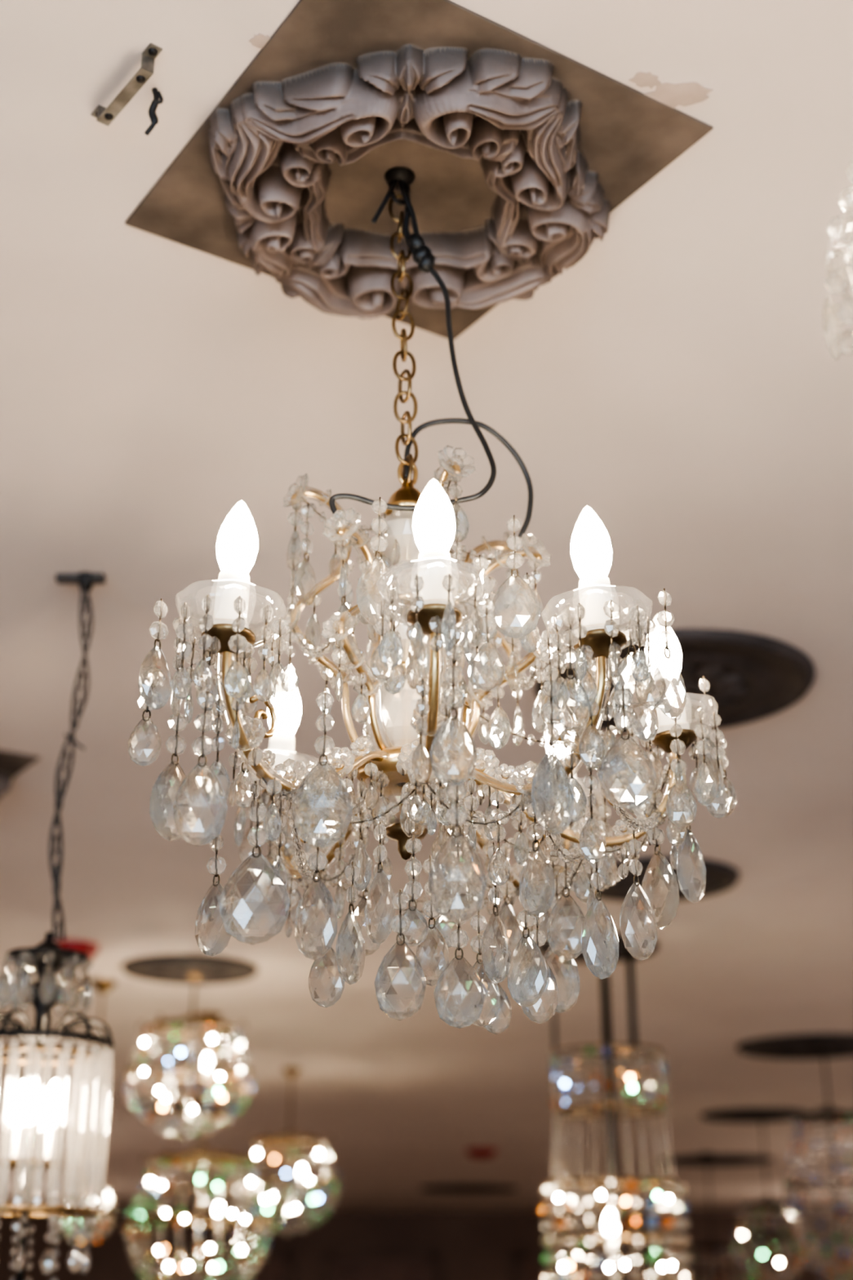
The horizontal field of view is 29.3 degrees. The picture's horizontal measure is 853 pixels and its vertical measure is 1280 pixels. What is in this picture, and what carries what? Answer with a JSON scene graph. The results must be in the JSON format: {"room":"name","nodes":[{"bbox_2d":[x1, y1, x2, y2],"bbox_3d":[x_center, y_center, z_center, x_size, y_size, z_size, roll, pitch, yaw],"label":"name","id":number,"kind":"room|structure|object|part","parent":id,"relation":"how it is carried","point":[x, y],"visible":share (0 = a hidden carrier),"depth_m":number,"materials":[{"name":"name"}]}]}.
{"room":"store","nodes":[
{"label":"store","id":0,"kind":"room"},
{"bbox_2d":[0,0,852,1212],"bbox_3d":[0.000,2.422,9.272,15.000,0.100,31.000,0,-22,0],"label":"ceiling","id":1,"kind":"structure","parent":0,"point":[679,383],"depth_m":2.68,"materials":[{"name":"paint"}]},
{"bbox_2d":[0,750,39,798],"bbox_3d":[-1.260,0.343,3.954,0.475,0.067,0.517,14,-26,-31],"label":"ceiling medallion","id":2,"kind":"object","parent":1,"relation":"attached to","point":[11,764],"visible":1,"depth_m":3.94,"materials":[{"name":"paint"}]},
{"bbox_2d":[0,571,114,1279],"bbox_3d":[-0.618,0.448,2.690,0.236,1.218,0.235,0,-22,0],"label":"chandelier","id":3,"kind":"object","parent":1,"relation":"hanging from","point":[36,1110],"visible":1,"depth_m":2.54,"materials":[{"name":"glass"}]},
{"bbox_2d":[53,939,98,961],"bbox_3d":[-1.270,1.133,5.888,0.170,0.070,0.170,0,-22,0],"label":"fire alarm sounder","id":4,"kind":"object","parent":1,"relation":"attached to","point":[90,948],"visible":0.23,"depth_m":5.83,"materials":[{"name":"red plastic"}]},
{"bbox_2d":[58,978,116,1246],"bbox_3d":[-1.300,1.837,6.379,0.224,1.002,0.216,0,-22,0],"label":"chandelier","id":5,"kind":"object","parent":1,"relation":"hanging from","point":[102,986],"visible":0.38,"depth_m":6.25,"materials":[{"name":"clear glass"}]},
{"bbox_2d":[90,42,162,126],"bbox_3d":[-0.321,-0.585,1.739,0.014,0.024,0.137,16,-27,-34],"label":"mounting bracket","id":6,"kind":"object","parent":1,"relation":"attached to","point":[105,116],"visible":1,"depth_m":1.72,"materials":[{"name":"metal"}]},
{"bbox_2d":[144,87,163,135],"bbox_3d":[-0.292,-0.566,1.747,0.019,0.054,0.014,0,-22,0],"label":"stub","id":7,"kind":"object","parent":1,"relation":"attached to","point":[157,95],"depth_m":1.75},
{"bbox_2d":[126,1099,232,1114],"bbox_3d":[-1.600,3.051,10.635,0.700,0.035,0.700,0,-22,0],"label":"ceiling rose","id":8,"kind":"object","parent":1,"relation":"attached to","point":[197,1105],"visible":0.57,"depth_m":10.55,"materials":[{"name":"paint"}]},
{"bbox_2d":[122,974,255,1140],"bbox_3d":[-0.891,1.561,6.178,0.497,0.642,0.494,0,-22,0],"label":"chandelier","id":9,"kind":"object","parent":1,"relation":"hanging from","point":[190,1076],"visible":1,"depth_m":6.09,"materials":[{"name":"clear glass"}]},
{"bbox_2d":[121,954,257,984],"bbox_3d":[-0.911,1.280,6.293,0.520,0.035,0.520,0,-22,0],"label":"ceiling rose","id":10,"kind":"object","parent":1,"relation":"attached to","point":[162,968],"visible":0.98,"depth_m":6.22,"materials":[{"name":"paint"}]},
{"bbox_2d":[124,1012,273,1279],"bbox_3d":[-0.968,2.241,7.078,0.631,1.222,0.629,0,-22,0],"label":"chandelier","id":11,"kind":"object","parent":1,"relation":"hanging from","point":[135,1215],"visible":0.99,"depth_m":6.90,"materials":[{"name":"clear glass"}]},
{"bbox_2d":[248,32,271,48],"bbox_3d":[-0.170,-0.619,1.685,0.026,0.001,0.022,0,-22,0],"label":"spackle patch","id":12,"kind":"object","parent":1,"relation":"attached to","point":[260,40],"visible":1,"depth_m":1.68,"materials":[{"name":"white paint"}]},
{"bbox_2d":[235,1066,342,1237],"bbox_3d":[-0.738,2.759,8.811,0.569,0.872,0.566,0,-22,0],"label":"chandelier","id":13,"kind":"object","parent":1,"relation":"hanging from","point":[291,1072],"visible":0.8,"depth_m":8.72,"materials":[{"name":"clear glass"}]},
{"bbox_2d":[124,0,713,339],"bbox_3d":[-0.023,-0.505,1.876,0.475,0.067,0.517,14,-26,-31],"label":"ceiling medallion","id":14,"kind":"object","parent":1,"relation":"attached to","point":[520,153],"visible":0.97,"depth_m":1.82,"materials":[{"name":"paint"}]},
{"bbox_2d":[127,167,736,1034],"bbox_3d":[0.031,-0.080,1.693,0.565,0.989,0.686,0,-22,0],"label":"crystal chandelier","id":15,"kind":"object","parent":1,"relation":"hanging from","point":[422,607],"visible":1,"depth_m":1.42,"materials":[{"name":"glass"}]},
{"bbox_3d":[-0.031,-0.350,1.808,0.036,0.403,0.035,-10,-24,24],"label":"chain","id":16,"kind":"part","parent":15,"relation":"part of","materials":[{"name":"metal"}]},
{"bbox_3d":[0.040,0.008,1.658,0.464,0.437,0.630,0,-22,0],"label":"frame","id":17,"kind":"part","parent":15,"relation":"part of","materials":[{"name":"gold metal"}]},
{"bbox_2d":[420,1184,517,1192],"bbox_3d":[0.470,6.073,18.043,1.080,0.035,1.080,0,-22,0],"label":"ceiling rose","id":18,"kind":"object","parent":1,"relation":"attached to","point":[451,1188],"visible":1,"depth_m":17.88,"materials":[{"name":"paint"}]},
{"bbox_2d":[466,1147,497,1158],"bbox_3d":[0.460,4.276,13.592,0.260,0.070,0.260,0,-22,0],"label":"fire alarm sounder","id":19,"kind":"object","parent":1,"relation":"attached to","point":[476,1153],"visible":1,"depth_m":13.51,"materials":[{"name":"red plastic"}]},
{"bbox_2d":[539,933,658,962],"bbox_3d":[0.620,1.125,5.913,0.440,0.035,0.440,0,-22,0],"label":"ceiling rose","id":20,"kind":"object","parent":1,"relation":"attached to","point":[622,950],"visible":0.11,"depth_m":5.88,"materials":[{"name":"paint"}]},
{"bbox_2d":[539,949,692,1279],"bbox_3d":[0.620,1.607,5.500,0.490,1.241,0.485,0,-22,0],"label":"lamp","id":21,"kind":"object","parent":1,"relation":"hanging from","point":[553,1188],"visible":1,"depth_m":5.39,"materials":[{"name":"glass"}]},
{"bbox_2d":[628,71,661,88],"bbox_3d":[0.235,-0.596,1.740,0.034,0.001,0.024,17,-28,-35],"label":"spackle patch","id":22,"kind":"object","parent":1,"relation":"attached to","point":[642,79],"visible":1,"depth_m":1.74,"materials":[{"name":"beige paint"}]},
{"bbox_2d":[596,857,739,901],"bbox_3d":[0.700,0.741,4.973,0.500,0.035,0.500,0,-22,0],"label":"ceiling rose","id":23,"kind":"object","parent":1,"relation":"attached to","point":[720,877],"visible":0.18,"depth_m":4.93,"materials":[{"name":"paint"}]},
{"bbox_2d":[534,628,815,733],"bbox_3d":[0.516,0.103,3.410,0.580,0.035,0.580,0,-22,0],"label":"ceiling rose","id":24,"kind":"object","parent":1,"relation":"attached to","point":[751,677],"visible":0.38,"depth_m":3.31,"materials":[{"name":"paint"}]},
{"bbox_2d":[643,81,713,108],"bbox_3d":[0.269,-0.587,1.763,0.078,0.001,0.045,0,-22,0],"label":"spackle patch","id":25,"kind":"object","parent":1,"relation":"attached to","point":[672,95],"visible":1,"depth_m":1.76,"materials":[{"name":"beige paint"}]},
{"bbox_2d":[678,1152,752,1279],"bbox_3d":[2.400,4.970,13.741,0.635,1.242,0.625,0,-22,0],"label":"chandelier","id":26,"kind":"object","parent":1,"relation":"hanging from","point":[707,1156],"visible":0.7,"depth_m":13.58,"materials":[{"name":"glass"}]},
{"bbox_2d":[659,1154,773,1165],"bbox_3d":[2.580,4.638,14.524,1.000,0.035,1.000,0,-22,0],"label":"ceiling rose","id":27,"kind":"object","parent":1,"relation":"attached to","point":[716,1159],"visible":0.98,"depth_m":14.40,"materials":[{"name":"paint"}]},
{"bbox_2d":[701,1107,808,1122],"bbox_3d":[2.230,3.240,11.098,0.720,0.035,0.720,0,-22,0],"label":"ceiling rose","id":28,"kind":"object","parent":1,"relation":"attached to","point":[771,1114],"visible":0.92,"depth_m":10.98,"materials":[{"name":"paint"}]},
{"bbox_2d":[733,1118,809,1279],"bbox_3d":[2.281,3.729,10.899,0.508,1.092,0.504,0,-22,0],"label":"chandelier","id":29,"kind":"object","parent":1,"relation":"hanging from","point":[776,1204],"visible":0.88,"depth_m":10.74,"materials":[{"name":"glass"}]},
{"bbox_2d":[737,1033,852,1058],"bbox_3d":[1.930,2.043,8.163,0.740,0.035,0.740,0,-22,0],"label":"ceiling rose","id":30,"kind":"object","parent":1,"relation":"attached to","point":[797,1046],"visible":0.97,"depth_m":8.07,"materials":[{"name":"paint"}]},
{"bbox_2d":[783,1048,852,1279],"bbox_3d":[1.990,2.560,7.974,0.510,1.135,0.506,0,-22,0],"label":"chandelier","id":31,"kind":"object","parent":1,"relation":"hanging from","point":[797,1120],"visible":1,"depth_m":7.91,"materials":[{"name":"glass"}]},
{"bbox_2d":[822,160,852,360],"bbox_3d":[0.379,-0.457,1.213,0.208,0.657,0.206,0,-22,0],"label":"chandelier","id":32,"kind":"object","parent":1,"relation":"hanging from","point":[835,316],"visible":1,"depth_m":1.15,"materials":[{"name":"clear glass"}]},
{"bbox_3d":[0.378,-0.480,1.222,0.196,0.608,0.196,0,-22,0],"label":"frame","id":33,"kind":"part","parent":32,"relation":"part of","materials":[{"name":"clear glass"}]},
{"bbox_2d":[844,1226,852,1262],"bbox_3d":[5.000,6.682,18.334,0.624,0.942,0.617,-11,-25,25],"label":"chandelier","id":34,"kind":"object","parent":1,"relation":"hanging from","point":[847,1249],"visible":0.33,"depth_m":18.29,"materials":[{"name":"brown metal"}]},
{"bbox_2d":[0,1212,852,1279],"bbox_3d":[0.000,9.266,22.194,15.000,2.810,0.100,0,-22,0],"label":"wall","id":35,"kind":"structure","parent":0,"point":[469,1246],"depth_m":22.53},
{"bbox_2d":[181,1250,292,1279],"bbox_3d":[-2.600,9.469,21.998,1.500,2.325,0.090,0,-22,0],"label":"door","id":36,"kind":"structure","parent":35,"relation":"in","point":[269,1268],"depth_m":22.35,"materials":[{"name":"brown wood"}]},
{"bbox_2d":[328,1250,437,1279],"bbox_3d":[-0.600,9.469,21.998,1.500,2.325,0.090,0,-22,0],"label":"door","id":37,"kind":"structure","parent":35,"relation":"in","point":[345,1268],"depth_m":22.35,"materials":[{"name":"brown wood"}]},
{"bbox_2d":[517,1250,627,1279],"bbox_3d":[2.000,9.469,21.998,1.500,2.325,0.090,0,-22,0],"label":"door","id":38,"kind":"structure","parent":35,"relation":"in","point":[528,1268],"depth_m":22.35,"materials":[{"name":"brown wood"}]}
]}

